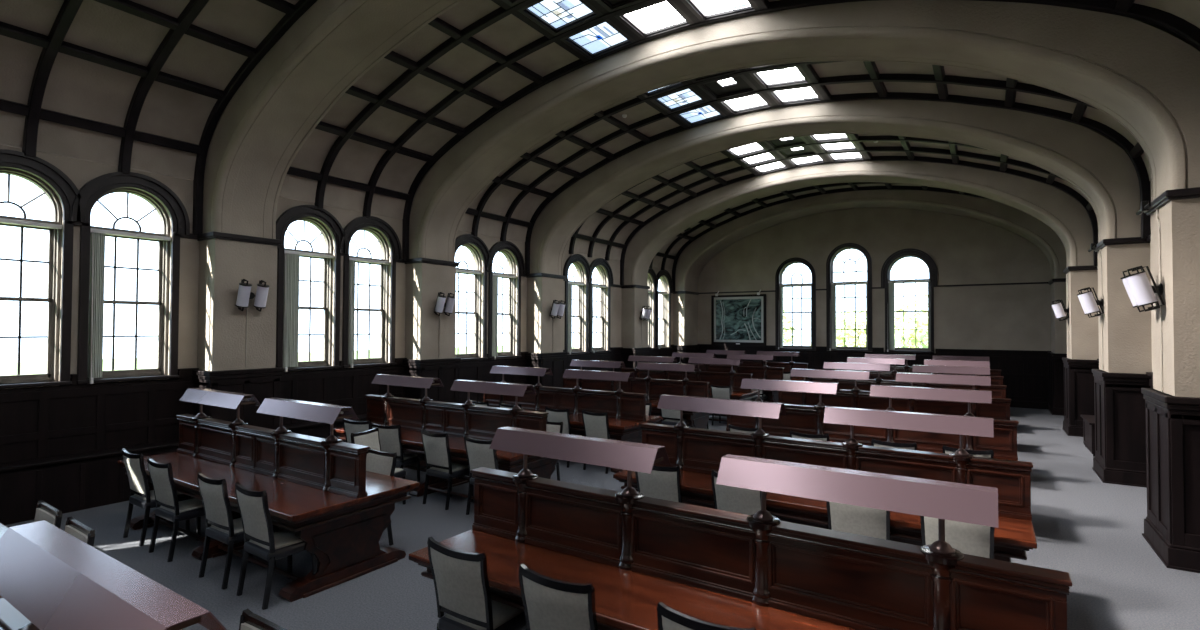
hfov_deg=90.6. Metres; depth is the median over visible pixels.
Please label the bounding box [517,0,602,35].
window
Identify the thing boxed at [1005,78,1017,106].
trim
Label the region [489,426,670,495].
reading lamp
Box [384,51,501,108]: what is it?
trim
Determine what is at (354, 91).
trim
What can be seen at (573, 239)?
trim
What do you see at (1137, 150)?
trim
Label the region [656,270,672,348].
window
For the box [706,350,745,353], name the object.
reading lamp
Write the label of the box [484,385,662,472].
table
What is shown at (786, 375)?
padded chair
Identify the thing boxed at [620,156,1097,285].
trim
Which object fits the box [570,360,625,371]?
reading lamp
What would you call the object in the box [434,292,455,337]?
wall sconce
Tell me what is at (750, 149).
window
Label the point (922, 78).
trim
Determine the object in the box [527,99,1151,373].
arch
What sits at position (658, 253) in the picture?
trim
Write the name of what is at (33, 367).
ground
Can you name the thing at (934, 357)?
reading lamp
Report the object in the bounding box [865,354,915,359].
hood
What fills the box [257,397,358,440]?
reading lamp
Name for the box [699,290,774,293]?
trim
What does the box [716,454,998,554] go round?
reading lamp
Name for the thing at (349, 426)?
padded chair
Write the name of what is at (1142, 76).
arch
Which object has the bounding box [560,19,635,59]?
window
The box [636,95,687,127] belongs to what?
trim
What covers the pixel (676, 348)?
trim
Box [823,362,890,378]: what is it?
reading lamp
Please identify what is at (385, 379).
hood
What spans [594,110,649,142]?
trim
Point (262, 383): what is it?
trim
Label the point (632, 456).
hood
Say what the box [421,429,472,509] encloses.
padded chair
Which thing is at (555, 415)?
padded chair
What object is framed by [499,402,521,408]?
padded chair
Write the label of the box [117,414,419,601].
table
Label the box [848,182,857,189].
trim
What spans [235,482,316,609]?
padded chair
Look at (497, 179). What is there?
trim
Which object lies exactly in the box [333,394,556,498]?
table
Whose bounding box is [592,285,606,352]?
vertical blind
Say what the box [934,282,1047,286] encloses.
trim
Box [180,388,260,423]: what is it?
reading lamp
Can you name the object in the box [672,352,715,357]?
hood
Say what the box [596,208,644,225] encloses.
trim
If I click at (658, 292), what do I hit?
vertical blind
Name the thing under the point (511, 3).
window
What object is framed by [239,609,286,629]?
padded chair
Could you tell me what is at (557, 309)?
wall sconce
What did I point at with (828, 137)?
window
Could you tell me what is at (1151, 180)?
wall
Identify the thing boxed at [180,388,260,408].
hood
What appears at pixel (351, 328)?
vertical blind
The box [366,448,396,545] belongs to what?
padded chair
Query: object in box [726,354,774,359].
hood
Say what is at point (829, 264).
window
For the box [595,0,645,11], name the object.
window
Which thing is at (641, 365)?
hood
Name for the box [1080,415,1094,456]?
base cabinet
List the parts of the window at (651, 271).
frame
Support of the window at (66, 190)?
in the wall at (80, 172)
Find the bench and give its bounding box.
[0,439,178,524]
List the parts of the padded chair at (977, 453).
backrest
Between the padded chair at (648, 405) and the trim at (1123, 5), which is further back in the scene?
the padded chair at (648, 405)
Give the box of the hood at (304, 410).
[257,397,358,423]
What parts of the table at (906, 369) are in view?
cap rail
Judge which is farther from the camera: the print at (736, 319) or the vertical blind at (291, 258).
the print at (736, 319)
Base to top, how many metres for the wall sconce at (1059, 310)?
2.081 m
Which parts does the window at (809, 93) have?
pane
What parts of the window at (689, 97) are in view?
pane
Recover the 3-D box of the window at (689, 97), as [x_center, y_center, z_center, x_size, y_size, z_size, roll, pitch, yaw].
[1.589,-4.320,11.879,0.917,0.158,0.917,-1,-1,33]
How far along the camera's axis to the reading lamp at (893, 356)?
18.04 m
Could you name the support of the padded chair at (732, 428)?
on the floor
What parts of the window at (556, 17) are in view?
pane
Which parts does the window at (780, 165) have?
pane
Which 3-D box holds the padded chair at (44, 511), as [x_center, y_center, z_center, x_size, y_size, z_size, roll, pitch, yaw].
[-4.386,1.974,4.381,0.520,1.012,0.545,-1,-1,34]
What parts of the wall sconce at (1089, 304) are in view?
lamp shade, lamp shade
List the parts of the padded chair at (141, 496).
leg, backrest, frame, leg, seat, seat frame, leg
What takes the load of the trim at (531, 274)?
attached to the wall at (80, 172)
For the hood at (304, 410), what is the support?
attached to the reading lamp at (304, 410)
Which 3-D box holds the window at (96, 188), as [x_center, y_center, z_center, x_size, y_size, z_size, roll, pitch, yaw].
[-6.811,-0.544,8.600,0.325,3.000,1.400,-1,-1,33]
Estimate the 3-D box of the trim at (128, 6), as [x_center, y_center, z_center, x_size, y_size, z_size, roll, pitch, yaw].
[-5.613,-3.690,7.140,0.155,0.146,3.000,-1,-1,33]
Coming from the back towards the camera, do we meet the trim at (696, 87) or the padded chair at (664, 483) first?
the trim at (696, 87)
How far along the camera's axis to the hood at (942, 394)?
7.80 m
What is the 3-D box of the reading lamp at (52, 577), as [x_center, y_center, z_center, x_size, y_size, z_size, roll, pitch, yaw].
[-1.692,0.994,1.976,1.400,0.340,0.290,-1,-1,33]
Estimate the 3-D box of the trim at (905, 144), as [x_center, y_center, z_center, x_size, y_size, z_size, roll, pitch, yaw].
[6.962,-4.078,13.659,0.146,0.132,3.960,-1,-1,33]
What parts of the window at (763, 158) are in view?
pane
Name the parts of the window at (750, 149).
pane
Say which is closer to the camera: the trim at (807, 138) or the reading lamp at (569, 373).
the reading lamp at (569, 373)
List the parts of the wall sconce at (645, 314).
lamp shade, lamp shade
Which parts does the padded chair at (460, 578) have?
backrest, frame, seat frame, seat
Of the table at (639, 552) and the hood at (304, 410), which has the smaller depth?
the table at (639, 552)
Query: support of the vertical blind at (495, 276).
attached to the window at (499, 247)
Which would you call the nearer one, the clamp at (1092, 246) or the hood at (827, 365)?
the clamp at (1092, 246)
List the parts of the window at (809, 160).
pane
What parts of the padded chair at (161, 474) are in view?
leg, backrest, frame, leg, seat frame, seat, leg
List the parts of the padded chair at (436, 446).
leg, backrest, frame, seat frame, leg, seat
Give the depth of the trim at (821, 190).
19.73 m
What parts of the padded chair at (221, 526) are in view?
leg, backrest, frame, seat, leg, seat frame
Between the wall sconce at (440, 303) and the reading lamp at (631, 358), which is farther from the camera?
the reading lamp at (631, 358)
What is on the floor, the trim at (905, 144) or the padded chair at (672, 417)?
the padded chair at (672, 417)
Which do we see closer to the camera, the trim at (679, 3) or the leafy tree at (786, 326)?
the trim at (679, 3)
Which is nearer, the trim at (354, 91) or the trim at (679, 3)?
the trim at (679, 3)
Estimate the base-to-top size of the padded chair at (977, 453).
1.012 m
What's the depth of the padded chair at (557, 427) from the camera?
8.79 m
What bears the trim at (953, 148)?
attached to the ceiling at (75, 86)
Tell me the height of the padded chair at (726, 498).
1.012 m
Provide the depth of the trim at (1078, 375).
13.36 m
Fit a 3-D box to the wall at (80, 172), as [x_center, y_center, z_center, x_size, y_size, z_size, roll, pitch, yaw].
[-3.657,0.343,13.573,0.320,4.660,25.850,-1,-1,33]
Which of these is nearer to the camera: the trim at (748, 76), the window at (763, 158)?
the trim at (748, 76)
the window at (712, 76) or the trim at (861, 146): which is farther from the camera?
the trim at (861, 146)
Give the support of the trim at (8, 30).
attached to the ceiling at (75, 86)
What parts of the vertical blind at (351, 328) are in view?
cord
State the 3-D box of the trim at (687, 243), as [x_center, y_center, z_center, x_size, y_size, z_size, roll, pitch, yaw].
[8.046,-2.601,19.902,12.466,3.300,0.100,-1,-1,33]
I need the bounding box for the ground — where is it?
[0,345,595,375]
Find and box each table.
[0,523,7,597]
[0,598,30,629]
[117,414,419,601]
[283,414,366,441]
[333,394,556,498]
[409,467,1071,629]
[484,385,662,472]
[562,374,709,428]
[613,423,1036,561]
[621,368,757,421]
[669,363,783,402]
[703,361,811,380]
[726,401,1018,460]
[778,389,1010,419]
[812,377,1006,398]
[844,370,1003,384]
[861,366,1000,375]
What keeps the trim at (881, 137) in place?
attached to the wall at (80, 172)
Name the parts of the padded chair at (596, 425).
backrest, frame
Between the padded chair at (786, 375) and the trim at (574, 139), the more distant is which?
the padded chair at (786, 375)
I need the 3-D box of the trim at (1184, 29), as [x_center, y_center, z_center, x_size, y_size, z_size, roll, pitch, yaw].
[1.065,-2.853,9.201,12.466,3.300,0.100,-1,-1,33]
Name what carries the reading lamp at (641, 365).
on the table at (653, 388)
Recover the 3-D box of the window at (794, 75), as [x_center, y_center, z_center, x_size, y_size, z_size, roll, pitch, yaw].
[3.283,-4.337,10.774,0.917,0.158,0.917,-1,-1,33]
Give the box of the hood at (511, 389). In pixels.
[450,380,536,396]
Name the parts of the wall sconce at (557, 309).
lamp shade, lamp shade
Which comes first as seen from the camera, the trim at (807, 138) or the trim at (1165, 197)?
the trim at (1165, 197)
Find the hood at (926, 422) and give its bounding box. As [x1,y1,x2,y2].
[823,406,993,437]
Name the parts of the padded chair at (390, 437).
backrest, frame, seat, seat frame, leg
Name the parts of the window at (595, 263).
sash, frame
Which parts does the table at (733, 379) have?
bead moulding, cap rail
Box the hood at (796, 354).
[756,351,799,356]
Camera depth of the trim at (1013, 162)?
14.85 m
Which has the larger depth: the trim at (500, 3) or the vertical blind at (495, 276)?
the vertical blind at (495, 276)
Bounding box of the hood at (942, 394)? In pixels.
[870,385,991,403]
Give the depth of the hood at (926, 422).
5.48 m
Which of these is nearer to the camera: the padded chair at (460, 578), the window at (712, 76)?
the padded chair at (460, 578)
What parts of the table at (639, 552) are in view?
bead moulding, cap rail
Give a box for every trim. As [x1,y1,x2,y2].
[0,21,224,99]
[0,99,200,153]
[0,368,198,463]
[22,0,82,156]
[65,218,89,225]
[94,0,255,58]
[118,0,208,173]
[173,231,197,239]
[192,0,317,235]
[192,367,282,429]
[197,231,281,245]
[256,0,294,15]
[275,358,406,424]
[287,166,409,200]
[315,0,536,208]
[315,121,432,162]
[345,86,464,134]
[363,0,659,216]
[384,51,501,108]
[392,258,405,262]
[402,0,1199,259]
[403,358,460,402]
[405,258,458,266]
[428,17,542,83]
[458,352,528,403]
[465,208,531,227]
[471,61,843,236]
[491,0,588,61]
[492,176,552,198]
[500,73,1096,241]
[520,152,580,177]
[525,92,1150,274]
[526,273,565,278]
[526,352,566,387]
[555,130,613,158]
[563,347,622,371]
[568,149,727,253]
[572,233,625,248]
[586,0,641,40]
[588,135,986,257]
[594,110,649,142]
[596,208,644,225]
[605,146,1063,260]
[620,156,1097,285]
[621,285,649,288]
[621,347,650,371]
[622,191,668,210]
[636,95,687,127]
[650,344,673,362]
[653,175,696,196]
[656,252,676,259]
[661,182,900,270]
[672,0,699,23]
[672,186,993,291]
[673,291,698,294]
[673,345,699,363]
[677,233,693,240]
[685,80,730,115]
[685,161,726,184]
[697,344,1050,408]
[698,220,715,227]
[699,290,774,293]
[721,151,758,174]
[724,208,740,216]
[739,69,778,105]
[752,198,766,206]
[754,0,768,9]
[760,141,793,167]
[781,191,795,199]
[801,64,830,99]
[803,136,830,161]
[813,185,825,193]
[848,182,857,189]
[849,134,871,159]
[863,61,887,96]
[898,136,914,159]
[932,65,947,99]
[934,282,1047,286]
[948,141,958,163]
[1000,154,1008,171]
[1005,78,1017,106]
[1046,172,1055,183]
[1048,278,1065,284]
[1048,352,1066,414]
[1062,357,1098,436]
[1063,265,1097,273]
[1071,100,1086,121]
[1086,203,1092,210]
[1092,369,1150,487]
[1094,237,1149,251]
[1115,0,1134,11]
[1130,142,1143,157]
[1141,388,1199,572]
[1144,187,1199,214]
[1146,372,1152,387]
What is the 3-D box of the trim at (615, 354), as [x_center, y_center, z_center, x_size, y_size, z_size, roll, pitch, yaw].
[-0.360,1.910,18.294,0.120,1.750,3.960,-1,-1,33]
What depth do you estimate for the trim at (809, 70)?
10.77 m
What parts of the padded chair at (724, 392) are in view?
backrest, frame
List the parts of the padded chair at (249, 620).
backrest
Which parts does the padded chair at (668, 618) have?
backrest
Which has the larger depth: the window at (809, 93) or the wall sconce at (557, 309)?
the wall sconce at (557, 309)
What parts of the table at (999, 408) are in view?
bead moulding, cap rail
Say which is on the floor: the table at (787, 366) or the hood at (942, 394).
the table at (787, 366)
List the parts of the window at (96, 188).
sash, frame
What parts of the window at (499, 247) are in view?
frame, sash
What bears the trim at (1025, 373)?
attached to the wall at (964, 250)
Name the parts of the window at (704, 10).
pane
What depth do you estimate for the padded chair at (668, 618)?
2.92 m
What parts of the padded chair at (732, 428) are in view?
backrest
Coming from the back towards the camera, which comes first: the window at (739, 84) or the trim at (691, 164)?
the trim at (691, 164)
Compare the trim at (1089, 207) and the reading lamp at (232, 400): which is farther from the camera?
the trim at (1089, 207)
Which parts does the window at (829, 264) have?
sash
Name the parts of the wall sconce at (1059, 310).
lamp shade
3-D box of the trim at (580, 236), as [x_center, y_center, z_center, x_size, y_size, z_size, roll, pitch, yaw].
[-0.218,-2.336,18.302,0.149,0.157,3.960,-1,-1,33]
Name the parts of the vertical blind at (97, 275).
cord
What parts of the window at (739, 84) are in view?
pane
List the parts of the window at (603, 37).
pane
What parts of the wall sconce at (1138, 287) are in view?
lamp shade, lamp shade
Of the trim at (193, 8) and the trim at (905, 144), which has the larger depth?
the trim at (905, 144)
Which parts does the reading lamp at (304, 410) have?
post, post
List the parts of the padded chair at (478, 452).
leg, backrest, frame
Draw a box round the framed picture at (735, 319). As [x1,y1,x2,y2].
[711,290,765,344]
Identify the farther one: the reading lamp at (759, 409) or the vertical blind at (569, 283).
the vertical blind at (569, 283)
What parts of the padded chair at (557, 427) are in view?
backrest, frame, leg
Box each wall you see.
[0,145,672,388]
[698,208,1050,352]
[1150,180,1152,371]
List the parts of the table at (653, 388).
cap rail, bead moulding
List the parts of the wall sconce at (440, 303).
lamp shade, lamp shade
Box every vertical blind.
[0,218,61,228]
[88,228,170,383]
[283,250,333,371]
[348,257,389,367]
[455,269,481,344]
[492,273,516,358]
[568,282,584,353]
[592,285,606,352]
[658,292,667,348]
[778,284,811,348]
[830,282,866,350]
[887,280,929,351]
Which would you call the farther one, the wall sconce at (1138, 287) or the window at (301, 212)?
the window at (301, 212)
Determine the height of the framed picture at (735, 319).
2.111 m
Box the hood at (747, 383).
[740,378,839,393]
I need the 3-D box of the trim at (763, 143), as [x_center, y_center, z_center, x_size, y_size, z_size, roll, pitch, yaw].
[4.430,-4.293,15.315,0.134,0.117,3.960,-1,-1,33]
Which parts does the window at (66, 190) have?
sash, frame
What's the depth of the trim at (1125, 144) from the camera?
10.54 m
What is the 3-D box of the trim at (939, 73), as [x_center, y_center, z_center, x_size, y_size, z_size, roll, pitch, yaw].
[5.360,-3.930,9.410,0.151,0.139,3.020,-1,-1,33]
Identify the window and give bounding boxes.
[0,149,85,388]
[71,172,189,384]
[276,205,347,371]
[340,216,401,368]
[455,234,491,360]
[487,241,524,359]
[502,0,524,6]
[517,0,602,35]
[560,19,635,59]
[563,254,591,354]
[589,258,612,352]
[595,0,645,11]
[614,0,693,38]
[641,81,687,97]
[647,267,657,348]
[650,87,709,113]
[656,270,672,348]
[673,104,726,126]
[681,0,759,21]
[691,70,740,82]
[697,74,758,99]
[717,93,772,114]
[724,142,768,158]
[738,152,779,166]
[745,63,791,69]
[749,66,811,89]
[750,161,789,173]
[764,136,809,149]
[767,86,823,104]
[775,257,815,349]
[776,145,818,158]
[786,155,826,166]
[808,134,852,142]
[816,142,859,152]
[826,152,866,161]
[826,243,871,351]
[881,248,937,352]
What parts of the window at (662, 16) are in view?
pane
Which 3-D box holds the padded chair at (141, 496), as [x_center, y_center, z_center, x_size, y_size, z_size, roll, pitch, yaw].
[-5.073,2.022,6.796,0.520,1.012,0.545,-1,-1,34]
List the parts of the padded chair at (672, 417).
frame, backrest, seat frame, seat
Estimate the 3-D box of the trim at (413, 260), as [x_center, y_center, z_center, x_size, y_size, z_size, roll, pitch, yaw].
[-3.633,-1.123,12.846,0.580,0.100,1.040,-1,-1,33]
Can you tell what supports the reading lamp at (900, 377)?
on the table at (999, 408)
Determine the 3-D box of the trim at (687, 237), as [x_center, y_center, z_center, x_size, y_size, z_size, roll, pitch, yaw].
[2.782,-2.947,21.625,0.160,0.154,2.980,-1,-1,33]
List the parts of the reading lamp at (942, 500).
post, post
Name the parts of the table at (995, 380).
cap rail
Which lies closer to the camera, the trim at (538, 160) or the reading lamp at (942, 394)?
the reading lamp at (942, 394)
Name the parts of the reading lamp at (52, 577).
post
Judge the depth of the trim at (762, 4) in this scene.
8.25 m
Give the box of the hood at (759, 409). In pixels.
[657,394,785,418]
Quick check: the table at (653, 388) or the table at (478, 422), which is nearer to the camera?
the table at (478, 422)
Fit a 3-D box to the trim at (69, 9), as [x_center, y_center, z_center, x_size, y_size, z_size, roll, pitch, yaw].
[-2.151,-3.350,4.277,12.451,2.538,0.110,-1,-1,33]
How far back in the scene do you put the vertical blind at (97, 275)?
8.26 m
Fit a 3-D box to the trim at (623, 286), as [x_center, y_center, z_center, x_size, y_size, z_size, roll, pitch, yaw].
[1.207,-0.948,20.265,0.580,0.100,1.040,-1,-1,33]
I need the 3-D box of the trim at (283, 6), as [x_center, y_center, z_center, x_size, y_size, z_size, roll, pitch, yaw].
[-4.801,-4.026,6.618,0.151,0.139,3.000,-1,-1,33]
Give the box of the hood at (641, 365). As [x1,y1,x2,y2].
[636,362,698,371]
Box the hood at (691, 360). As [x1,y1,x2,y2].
[688,357,742,364]
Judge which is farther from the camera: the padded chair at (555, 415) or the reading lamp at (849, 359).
the reading lamp at (849, 359)
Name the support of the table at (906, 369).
on the floor
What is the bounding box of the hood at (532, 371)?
[490,366,552,375]
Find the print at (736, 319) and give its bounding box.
[716,299,760,339]
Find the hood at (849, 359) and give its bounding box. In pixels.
[847,357,905,364]
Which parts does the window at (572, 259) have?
frame, sash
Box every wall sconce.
[235,279,269,366]
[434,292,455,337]
[550,300,565,318]
[639,306,651,346]
[1051,273,1068,357]
[1077,249,1103,370]
[1120,209,1164,391]
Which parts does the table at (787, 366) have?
bead moulding, cap rail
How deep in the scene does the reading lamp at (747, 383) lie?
8.80 m
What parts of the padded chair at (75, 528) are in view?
backrest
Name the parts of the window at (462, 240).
sash, frame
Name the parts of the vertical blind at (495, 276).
cord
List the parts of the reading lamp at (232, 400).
post, post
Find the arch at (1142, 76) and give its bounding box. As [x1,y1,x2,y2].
[405,0,1199,397]
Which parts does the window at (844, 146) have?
pane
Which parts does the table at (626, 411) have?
cap rail, bead moulding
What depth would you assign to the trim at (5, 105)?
8.06 m
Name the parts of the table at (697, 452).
cap rail, bead moulding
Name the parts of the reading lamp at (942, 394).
post, post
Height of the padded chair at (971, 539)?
1.012 m
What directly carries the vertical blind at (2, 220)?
attached to the window at (66, 190)
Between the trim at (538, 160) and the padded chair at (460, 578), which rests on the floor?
the padded chair at (460, 578)
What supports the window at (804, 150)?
attached to the ceiling at (75, 86)
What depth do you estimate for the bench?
7.62 m
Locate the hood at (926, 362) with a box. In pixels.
[924,359,989,366]
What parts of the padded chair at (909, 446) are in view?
backrest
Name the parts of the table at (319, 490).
foot rail, cap rail, bead moulding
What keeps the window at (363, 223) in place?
in the wall at (80, 172)
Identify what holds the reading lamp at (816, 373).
on the table at (999, 408)
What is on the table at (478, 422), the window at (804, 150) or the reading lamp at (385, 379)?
the reading lamp at (385, 379)
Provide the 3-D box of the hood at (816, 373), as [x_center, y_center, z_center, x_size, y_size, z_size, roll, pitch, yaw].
[4.339,1.112,11.223,1.400,0.142,0.290,-1,-1,33]
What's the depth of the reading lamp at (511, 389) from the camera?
8.32 m
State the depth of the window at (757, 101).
12.28 m
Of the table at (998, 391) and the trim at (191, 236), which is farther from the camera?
the table at (998, 391)
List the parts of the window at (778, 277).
sash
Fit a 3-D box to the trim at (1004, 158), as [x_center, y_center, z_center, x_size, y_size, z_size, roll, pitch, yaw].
[8.589,-3.523,12.584,0.155,0.146,3.960,-1,-1,33]
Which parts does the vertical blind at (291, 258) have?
cord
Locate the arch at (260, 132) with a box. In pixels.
[197,0,462,370]
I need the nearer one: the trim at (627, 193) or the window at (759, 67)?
the window at (759, 67)
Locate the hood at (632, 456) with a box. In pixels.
[489,426,670,473]
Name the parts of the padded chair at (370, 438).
frame, backrest, seat, seat frame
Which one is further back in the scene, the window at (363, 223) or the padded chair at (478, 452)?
the window at (363, 223)
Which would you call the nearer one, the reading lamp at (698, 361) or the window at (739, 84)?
the window at (739, 84)
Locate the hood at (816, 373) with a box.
[790,368,870,379]
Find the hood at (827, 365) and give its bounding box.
[823,362,890,370]
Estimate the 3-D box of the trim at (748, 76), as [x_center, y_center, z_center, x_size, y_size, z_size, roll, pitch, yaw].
[2.862,-4.388,11.050,0.134,0.117,3.020,-1,-1,33]
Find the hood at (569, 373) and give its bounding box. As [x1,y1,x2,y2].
[563,369,634,380]
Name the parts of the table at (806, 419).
cap rail, bead moulding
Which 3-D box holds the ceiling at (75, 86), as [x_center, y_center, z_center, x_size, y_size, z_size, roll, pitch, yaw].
[1.692,-3.343,10.171,12.757,2.594,25.850,-1,-1,33]
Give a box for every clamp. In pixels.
[1088,243,1096,251]
[1136,201,1150,214]
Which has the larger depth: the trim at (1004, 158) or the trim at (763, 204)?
the trim at (763, 204)
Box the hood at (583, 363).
[570,360,625,367]
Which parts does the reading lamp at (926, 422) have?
post, post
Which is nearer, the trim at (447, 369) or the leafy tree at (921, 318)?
the trim at (447, 369)
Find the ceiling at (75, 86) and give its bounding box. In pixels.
[0,0,1199,269]
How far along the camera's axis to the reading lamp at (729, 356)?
17.59 m
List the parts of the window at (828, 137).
pane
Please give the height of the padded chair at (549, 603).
1.012 m
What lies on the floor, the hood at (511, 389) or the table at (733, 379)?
the table at (733, 379)
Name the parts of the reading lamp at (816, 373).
post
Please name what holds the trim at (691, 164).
attached to the ceiling at (75, 86)
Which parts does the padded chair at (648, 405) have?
backrest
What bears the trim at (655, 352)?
attached to the wall at (80, 172)
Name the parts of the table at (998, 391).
bead moulding, cap rail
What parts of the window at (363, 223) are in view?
sash, frame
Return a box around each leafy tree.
[783,309,798,344]
[809,309,900,346]
[895,292,927,347]
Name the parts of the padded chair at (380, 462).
backrest, frame, leg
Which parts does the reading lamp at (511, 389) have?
post, post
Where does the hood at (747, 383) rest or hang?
attached to the reading lamp at (747, 383)
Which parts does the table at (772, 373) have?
cap rail, bead moulding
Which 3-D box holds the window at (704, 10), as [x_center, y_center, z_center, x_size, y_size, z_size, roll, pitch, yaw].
[1.671,-4.395,8.304,0.917,0.158,0.910,-1,-1,33]
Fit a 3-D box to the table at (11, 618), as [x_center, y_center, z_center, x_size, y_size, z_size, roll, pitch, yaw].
[-0.924,1.793,1.456,3.794,1.269,1.360,-1,-1,33]
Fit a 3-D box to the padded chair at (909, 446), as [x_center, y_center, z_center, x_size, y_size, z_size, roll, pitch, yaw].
[3.784,2.071,7.588,0.520,1.012,0.545,-1,-1,32]
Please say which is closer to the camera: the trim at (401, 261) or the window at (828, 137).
the trim at (401, 261)
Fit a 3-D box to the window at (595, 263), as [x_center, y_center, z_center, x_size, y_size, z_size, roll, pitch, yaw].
[-0.081,-0.301,18.916,0.325,3.000,1.400,-1,-1,33]
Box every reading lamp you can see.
[0,520,226,629]
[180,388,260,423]
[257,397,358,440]
[371,374,443,399]
[450,380,536,408]
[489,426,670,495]
[490,366,552,385]
[563,369,634,391]
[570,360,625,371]
[628,355,676,363]
[636,362,698,379]
[657,394,785,434]
[672,352,715,362]
[688,357,742,371]
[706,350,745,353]
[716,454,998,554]
[726,354,774,366]
[740,378,839,405]
[756,351,799,361]
[790,368,870,389]
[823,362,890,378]
[823,406,993,455]
[847,357,905,371]
[865,354,915,365]
[870,385,991,416]
[896,373,990,389]
[912,365,989,375]
[924,359,989,374]
[932,355,988,360]
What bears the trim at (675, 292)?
attached to the wall at (80, 172)
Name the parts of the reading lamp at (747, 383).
post, post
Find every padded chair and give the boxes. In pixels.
[34,500,61,527]
[65,517,94,546]
[122,448,190,545]
[147,457,204,561]
[197,471,276,588]
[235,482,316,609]
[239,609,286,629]
[343,418,370,442]
[351,427,405,504]
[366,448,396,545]
[371,422,419,481]
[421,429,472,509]
[427,537,526,629]
[464,436,498,514]
[470,400,488,405]
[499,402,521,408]
[518,564,597,629]
[545,406,581,467]
[546,421,562,480]
[582,410,615,473]
[635,465,681,502]
[646,403,651,414]
[656,601,755,629]
[659,395,686,424]
[711,384,730,424]
[711,470,760,514]
[728,424,763,432]
[751,378,766,401]
[783,372,790,380]
[790,430,828,440]
[826,501,889,539]
[871,438,916,449]
[920,516,994,558]
[942,445,993,457]
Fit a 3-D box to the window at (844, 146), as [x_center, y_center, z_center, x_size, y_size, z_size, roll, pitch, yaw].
[5.973,-4.240,14.898,0.917,0.158,0.900,-1,-1,33]
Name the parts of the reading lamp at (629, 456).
post, post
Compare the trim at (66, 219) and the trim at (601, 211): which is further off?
the trim at (601, 211)
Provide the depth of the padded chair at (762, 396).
16.79 m
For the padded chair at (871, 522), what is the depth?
5.08 m
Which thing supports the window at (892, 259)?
in the wall at (964, 250)
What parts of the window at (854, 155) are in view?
pane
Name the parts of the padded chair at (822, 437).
backrest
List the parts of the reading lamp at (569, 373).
post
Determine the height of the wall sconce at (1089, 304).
2.081 m
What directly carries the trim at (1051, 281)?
attached to the wall at (1151, 180)
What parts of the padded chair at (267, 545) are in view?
leg, backrest, frame, leg, seat frame, seat, leg, leg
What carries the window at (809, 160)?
attached to the ceiling at (75, 86)
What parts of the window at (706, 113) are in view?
pane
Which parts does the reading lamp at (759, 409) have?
post, post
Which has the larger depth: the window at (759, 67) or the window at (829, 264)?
the window at (829, 264)
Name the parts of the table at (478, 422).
foot rail, bead moulding, cap rail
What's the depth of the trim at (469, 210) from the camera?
14.68 m
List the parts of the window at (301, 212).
frame, sash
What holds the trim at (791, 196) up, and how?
attached to the ceiling at (75, 86)
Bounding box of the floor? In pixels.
[5,407,1199,629]
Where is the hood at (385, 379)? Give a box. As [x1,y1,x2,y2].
[371,374,443,388]
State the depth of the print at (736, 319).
23.06 m
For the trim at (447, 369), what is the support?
attached to the wall at (80, 172)
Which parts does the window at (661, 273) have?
sash, frame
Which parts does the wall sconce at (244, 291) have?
lamp shade, lamp shade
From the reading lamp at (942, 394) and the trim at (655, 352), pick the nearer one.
the reading lamp at (942, 394)
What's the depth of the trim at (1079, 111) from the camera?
9.22 m
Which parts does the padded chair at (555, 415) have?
backrest, frame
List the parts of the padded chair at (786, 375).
backrest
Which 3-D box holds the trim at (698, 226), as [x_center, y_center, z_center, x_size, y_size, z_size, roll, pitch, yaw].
[7.532,-3.001,19.121,12.451,2.538,0.110,-1,-1,33]
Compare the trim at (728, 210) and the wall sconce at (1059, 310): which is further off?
the trim at (728, 210)
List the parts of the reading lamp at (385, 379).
post, post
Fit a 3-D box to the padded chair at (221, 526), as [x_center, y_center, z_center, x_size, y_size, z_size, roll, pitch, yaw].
[-3.504,2.006,5.743,0.520,1.012,0.545,-1,-1,33]
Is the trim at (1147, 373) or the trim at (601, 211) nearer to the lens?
the trim at (1147, 373)
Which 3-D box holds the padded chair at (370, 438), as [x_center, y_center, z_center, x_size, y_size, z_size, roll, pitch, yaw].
[-2.943,2.054,7.919,0.545,1.012,0.520,0,-1,19]
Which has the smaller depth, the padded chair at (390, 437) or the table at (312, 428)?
the padded chair at (390, 437)
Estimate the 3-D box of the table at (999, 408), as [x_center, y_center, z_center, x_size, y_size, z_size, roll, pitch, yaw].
[5.106,2.011,10.701,3.794,1.269,1.360,-1,-1,33]
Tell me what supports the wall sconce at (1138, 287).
attached to the arch at (1142, 76)
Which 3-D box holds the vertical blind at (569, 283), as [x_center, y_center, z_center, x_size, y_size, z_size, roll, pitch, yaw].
[-0.708,0.096,17.812,0.233,2.135,0.980,-1,-1,33]
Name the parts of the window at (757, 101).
pane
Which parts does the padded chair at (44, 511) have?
backrest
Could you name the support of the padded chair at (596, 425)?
on the floor
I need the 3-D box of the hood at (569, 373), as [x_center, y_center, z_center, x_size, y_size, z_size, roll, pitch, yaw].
[-0.033,1.087,10.780,1.400,0.142,0.290,-1,-1,33]
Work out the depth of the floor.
6.12 m
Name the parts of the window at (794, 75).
pane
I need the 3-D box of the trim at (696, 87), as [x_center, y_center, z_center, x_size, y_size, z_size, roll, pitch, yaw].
[2.010,-4.380,11.606,0.134,0.117,3.020,-1,-1,33]
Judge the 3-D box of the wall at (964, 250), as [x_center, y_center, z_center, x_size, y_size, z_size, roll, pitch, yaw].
[8.831,-0.723,21.078,12.420,7.200,0.320,-1,-1,33]
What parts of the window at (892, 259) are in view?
frame, sash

